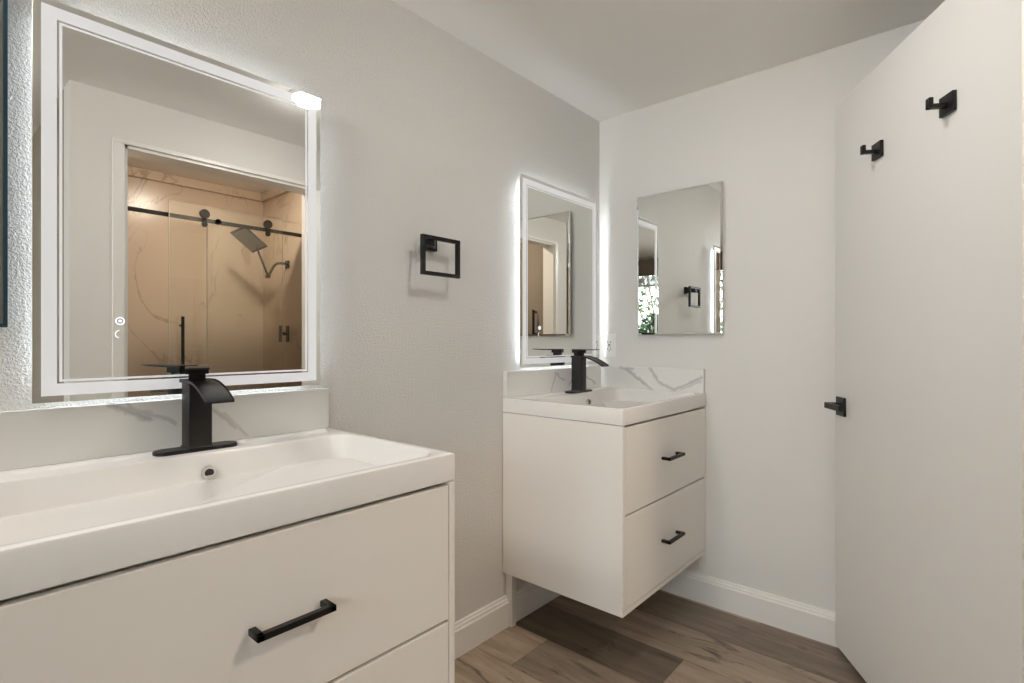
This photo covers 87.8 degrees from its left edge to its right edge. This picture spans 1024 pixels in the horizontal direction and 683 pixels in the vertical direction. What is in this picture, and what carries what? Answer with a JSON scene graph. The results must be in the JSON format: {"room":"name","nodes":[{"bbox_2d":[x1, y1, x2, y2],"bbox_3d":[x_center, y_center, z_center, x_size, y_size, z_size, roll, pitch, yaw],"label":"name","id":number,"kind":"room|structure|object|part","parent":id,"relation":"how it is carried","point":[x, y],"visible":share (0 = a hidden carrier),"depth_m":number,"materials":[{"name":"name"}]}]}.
{"room":"bathroom","nodes":[
{"label":"bathroom","id":0,"kind":"room"},
{"bbox_2d":[0,0,598,621],"bbox_3d":[-1.017,0.017,1.117,0.100,2.286,4.551,0,0,41],"label":"wall","id":1,"kind":"structure","parent":0,"point":[422,131],"depth_m":1.79,"materials":[{"name":"white paint"}]},
{"bbox_2d":[0,0,7,326],"bbox_3d":[-1.228,-0.471,0.774,0.029,0.887,0.718,0,0,41],"label":"framed print","id":2,"kind":"object","parent":1,"relation":"attached to","point":[3,3],"visible":1,"depth_m":1.03,"materials":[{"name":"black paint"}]},
{"bbox_2d":[0,388,328,470],"bbox_3d":[-0.809,0.195,1.264,0.020,0.116,0.806,0,0,41],"label":"backsplash","id":3,"kind":"structure","parent":1,"relation":"attached to","point":[36,437],"depth_m":1.20,"materials":[{"name":"white stone"}]},
{"bbox_2d":[32,0,319,403],"bbox_3d":[-0.765,-0.287,1.306,0.031,0.822,0.621,0,0,41],"label":"mirror","id":4,"kind":"object","parent":1,"relation":"attached to","point":[176,189],"visible":0.98,"depth_m":1.23,"materials":[{"name":"silver metal"}]},
{"bbox_2d":[0,480,454,682],"bbox_3d":[-0.591,0.639,1.076,0.592,0.646,0.808,0,0,41],"label":"vanity cabinet","id":5,"kind":"object","parent":1,"relation":"attached to","point":[365,593],"visible":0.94,"depth_m":0.89,"materials":[{"name":"white paint"}]},
{"bbox_2d":[0,428,454,602],"bbox_3d":[-0.605,0.341,1.087,0.559,0.175,0.808,0,0,41],"label":"vanity sink","id":6,"kind":"object","parent":5,"relation":"in","point":[62,524],"visible":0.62,"depth_m":1.00,"materials":[{"name":"white ceramic"}]},
{"bbox_2d":[152,366,236,456],"bbox_3d":[-0.695,0.155,1.206,0.169,0.196,0.175,0,0,41],"label":"sink faucet","id":7,"kind":"object","parent":6,"relation":"on","point":[199,392],"visible":1,"depth_m":1.22,"materials":[{"name":"black metal"}]},
{"bbox_3d":[-0.736,0.249,1.242,0.052,0.008,0.175,0,0,41],"label":"plate","id":8,"kind":"part","parent":7,"relation":"part of","materials":[{"name":"black metal"}]},
{"bbox_3d":[-0.735,0.075,1.242,0.047,0.025,0.047,0,0,-31],"label":"handle","id":9,"kind":"part","parent":7,"relation":"part of","materials":[{"name":"black metal"}]},
{"bbox_3d":[-0.711,0.060,1.202,0.047,0.006,0.142,0,0,-31],"label":"lever","id":10,"kind":"part","parent":7,"relation":"part of","materials":[{"name":"black metal"}]},
{"bbox_3d":[-0.693,0.110,1.205,0.164,0.046,0.058,0,0,41],"label":"spout","id":11,"kind":"part","parent":7,"relation":"part of","materials":[{"name":"black metal"}]},
{"bbox_3d":[-0.371,0.473,0.906,0.036,0.011,0.138,0,0,41],"label":"handle","id":12,"kind":"part","parent":5,"relation":"part of","materials":[{"name":"black metal"}]},
{"bbox_3d":[-0.402,0.786,0.911,0.018,0.311,0.769,0,0,41],"label":"drawer","id":13,"kind":"part","parent":5,"relation":"part of","materials":[{"name":"white paint"}]},
{"bbox_3d":[-0.345,0.639,1.386,0.556,0.646,0.017,0,0,41],"label":"panel","id":14,"kind":"part","parent":5,"relation":"part of","materials":[{"name":"white paint"}]},
{"bbox_2d":[420,234,459,278],"bbox_3d":[-0.266,-0.292,1.851,0.070,0.137,0.170,0,0,41],"label":"towel ring","id":15,"kind":"object","parent":1,"relation":"attached to","point":[427,242],"visible":1,"depth_m":1.82,"materials":[{"name":"black metal"}]},
{"bbox_3d":[-0.278,-0.342,1.826,0.030,0.033,0.101,0,0,10],"label":"post","id":16,"kind":"part","parent":15,"relation":"part of","materials":[{"name":"black metal"}]},
{"bbox_3d":[-0.284,-0.339,1.868,0.020,0.044,0.042,0,0,41],"label":"mount plate","id":17,"kind":"part","parent":15,"relation":"part of","materials":[{"name":"black metal"}]},
{"bbox_2d":[455,582,560,658],"bbox_3d":[-0.978,1.099,1.070,0.020,0.122,4.331,0,0,41],"label":"baseboard","id":18,"kind":"structure","parent":1,"relation":"attached to","point":[477,627],"depth_m":2.10,"materials":[{"name":"white paint"}]},
{"bbox_2d":[506,574,515,626],"bbox_3d":[-0.005,1.044,2.179,0.034,0.233,0.027,0,0,41],"label":"trim","id":19,"kind":"structure","parent":1,"relation":"attached to","point":[510,580],"depth_m":2.17,"materials":[{"name":"white paint"}]},
{"bbox_2d":[503,366,600,397],"bbox_3d":[0.213,0.176,2.440,0.020,0.107,0.738,0,0,41],"label":"backsplash","id":20,"kind":"structure","parent":1,"relation":"attached to","point":[540,381],"depth_m":2.33,"materials":[{"name":"white stone"}]},
{"bbox_2d":[520,173,596,367],"bbox_3d":[0.220,-0.294,2.439,0.031,0.806,0.597,0,0,41],"label":"mirror","id":21,"kind":"object","parent":1,"relation":"attached to","point":[558,226],"visible":0.96,"depth_m":2.40,"materials":[{"name":"silver metal"}]},
{"bbox_2d":[503,406,705,617],"bbox_3d":[0.425,0.614,2.252,0.583,0.650,0.742,0,0,41],"label":"vanity cabinet","id":22,"kind":"object","parent":1,"relation":"attached to","point":[603,517],"visible":0.98,"depth_m":1.98,"materials":[{"name":"white paint"}]},
{"bbox_3d":[0.174,0.614,1.990,0.547,0.650,0.017,0,0,41],"label":"panel","id":23,"kind":"part","parent":22,"relation":"part of","materials":[{"name":"white paint"}]},
{"bbox_2d":[503,387,705,425],"bbox_3d":[0.412,0.318,2.264,0.550,0.175,0.742,0,0,41],"label":"vanity sink","id":24,"kind":"object","parent":22,"relation":"in","point":[602,405],"visible":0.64,"depth_m":2.12,"materials":[{"name":"white ceramic"}]},
{"bbox_2d":[565,349,608,393],"bbox_3d":[0.345,0.132,2.388,0.169,0.196,0.175,0,0,41],"label":"sink faucet","id":25,"kind":"object","parent":24,"relation":"on","point":[578,359],"visible":1,"depth_m":2.40,"materials":[{"name":"black metal"}]},
{"bbox_3d":[0.304,0.226,2.423,0.052,0.008,0.175,0,0,41],"label":"plate","id":26,"kind":"part","parent":25,"relation":"part of","materials":[{"name":"black metal"}]},
{"bbox_3d":[0.305,0.052,2.424,0.047,0.025,0.047,0,0,-29],"label":"handle","id":27,"kind":"part","parent":25,"relation":"part of","materials":[{"name":"black metal"}]},
{"bbox_3d":[0.347,0.087,2.386,0.164,0.046,0.058,0,0,41],"label":"spout","id":28,"kind":"part","parent":25,"relation":"part of","materials":[{"name":"black metal"}]},
{"bbox_3d":[0.612,0.761,2.091,0.018,0.316,0.703,0,0,41],"label":"drawer","id":29,"kind":"part","parent":22,"relation":"part of","materials":[{"name":"white paint"}]},
{"bbox_3d":[0.612,0.446,2.091,0.018,0.300,0.703,0,0,41],"label":"drawer","id":30,"kind":"part","parent":22,"relation":"part of","materials":[{"name":"white paint"}]},
{"bbox_3d":[0.412,0.930,2.264,0.547,0.017,0.708,0,0,41],"label":"panel","id":31,"kind":"part","parent":22,"relation":"part of","materials":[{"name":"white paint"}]},
{"bbox_3d":[0.629,0.761,2.069,0.036,0.011,0.138,0,0,41],"label":"handle","id":32,"kind":"part","parent":22,"relation":"part of","materials":[{"name":"black metal"}]},
{"bbox_3d":[0.629,0.446,2.069,0.036,0.011,0.138,0,0,41],"label":"handle","id":33,"kind":"part","parent":22,"relation":"part of","materials":[{"name":"black metal"}]},
{"bbox_3d":[0.650,0.614,2.538,0.547,0.650,0.017,0,0,41],"label":"panel","id":34,"kind":"part","parent":22,"relation":"part of","materials":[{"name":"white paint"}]},
{"bbox_2d":[455,589,866,682],"bbox_3d":[0.266,1.210,0.001,3.500,0.100,4.551,0,0,41],"label":"floor","id":35,"kind":"structure","parent":0,"point":[668,637],"depth_m":1.98,"materials":[{"name":"brown wood"}]},
{"bbox_2d":[393,0,944,121],"bbox_3d":[-0.389,-1.166,0.570,1.765,0.080,4.551,0,0,41],"label":"ceiling","id":36,"kind":"structure","parent":0,"point":[606,59],"depth_m":1.96,"materials":[{"name":"white paint"}]},
{"bbox_2d":[599,20,923,611],"bbox_3d":[1.109,0.017,2.217,1.665,2.286,0.100,0,0,41],"label":"wall","id":37,"kind":"structure","parent":0,"point":[768,135],"depth_m":2.22,"materials":[{"name":"white paint"}]},
{"bbox_2d":[604,334,615,356],"bbox_3d":[0.492,0.021,2.681,0.069,0.117,0.010,0,0,41],"label":"wall outlet","id":38,"kind":"object","parent":37,"relation":"attached to","point":[609,339],"visible":1,"depth_m":2.68,"materials":[{"name":"white plastic"}]},
{"bbox_2d":[606,339,612,351],"bbox_3d":[0.491,0.021,2.679,0.035,0.069,0.004,0,0,41],"label":"receptacle","id":39,"kind":"object","parent":38,"relation":"attached to","point":[609,342],"depth_m":2.68,"materials":[{"name":"grey plastic"}]},
{"bbox_2d":[601,366,704,392],"bbox_3d":[0.655,0.176,2.532,0.526,0.107,0.020,0,0,41],"label":"backsplash","id":40,"kind":"structure","parent":37,"relation":"attached to","point":[644,378],"depth_m":2.50,"materials":[{"name":"white stone"}]},
{"bbox_2d":[637,181,722,334],"bbox_3d":[0.762,-0.362,2.434,0.404,0.660,0.028,0,0,41],"label":"mirror","id":41,"kind":"object","parent":37,"relation":"attached to","point":[680,232],"visible":1,"depth_m":2.41,"materials":[{"name":"silver mirror"}]},
{"bbox_2d":[699,554,704,566],"bbox_3d":[0.844,0.961,2.362,0.015,0.068,0.030,0,0,41],"label":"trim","id":42,"kind":"structure","parent":37,"relation":"attached to","point":[702,558],"depth_m":2.35,"materials":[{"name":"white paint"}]},
{"bbox_2d":[660,569,837,647],"bbox_3d":[1.024,1.099,2.211,1.545,0.122,0.020,0,0,41],"label":"baseboard","id":43,"kind":"structure","parent":37,"relation":"attached to","point":[812,622],"depth_m":2.21,"materials":[{"name":"white paint"}]},
{"bbox_3d":[1.045,0.017,0.966,0.120,2.286,1.873,0,0,41],"label":"wall","id":44,"kind":"structure","parent":0,"visible":0},
{"bbox_3d":[0.842,0.120,0.743,0.134,2.081,0.974,0,0,41],"label":"doorway","id":45,"kind":"structure","parent":44,"relation":"in","visible":0},
{"bbox_2d":[824,0,1023,682],"bbox_3d":[1.136,0.126,1.564,0.091,2.014,0.880,0,0,9],"label":"door","id":46,"kind":"structure","parent":45,"relation":"attached to","point":[928,406],"depth_m":1.42,"materials":[{"name":"white paint"}]},
{"bbox_3d":[1.165,0.233,1.900,0.048,0.022,0.118,0,0,9],"label":"lever","id":47,"kind":"part","parent":46,"relation":"part of","materials":[{"name":"black metal"}]},
{"bbox_3d":[1.200,0.237,1.941,0.008,0.068,0.064,0,0,9],"label":"handle","id":48,"kind":"part","parent":46,"relation":"part of","materials":[{"name":"black metal"}]},
{"bbox_2d":[860,140,883,160],"bbox_3d":[1.139,-0.606,1.692,0.052,0.050,0.054,0,0,9],"label":"robe hook","id":49,"kind":"object","parent":46,"relation":"attached to","point":[877,150],"visible":1,"depth_m":1.69,"materials":[{"name":"black metal"}]},
{"bbox_3d":[1.135,-0.611,1.693,0.043,0.027,0.017,0,0,9],"label":"hook arm","id":50,"kind":"part","parent":49,"relation":"part of","materials":[{"name":"black metal"}]},
{"bbox_3d":[1.160,-0.606,1.689,0.010,0.050,0.054,0,0,9],"label":"plate","id":51,"kind":"part","parent":49,"relation":"part of","materials":[{"name":"black metal"}]},
{"bbox_2d":[925,90,956,117],"bbox_3d":[1.089,-0.604,1.358,0.052,0.050,0.054,0,0,9],"label":"robe hook","id":52,"kind":"object","parent":46,"relation":"attached to","point":[947,104],"visible":1,"depth_m":1.35,"materials":[{"name":"black metal"}]},
{"bbox_3d":[1.084,-0.609,1.359,0.043,0.027,0.017,0,0,9],"label":"hook arm","id":53,"kind":"part","parent":52,"relation":"part of","materials":[{"name":"black metal"}]},
{"bbox_3d":[1.110,-0.604,1.355,0.010,0.050,0.054,0,0,9],"label":"plate","id":54,"kind":"part","parent":52,"relation":"part of","materials":[{"name":"black metal"}]}
]}

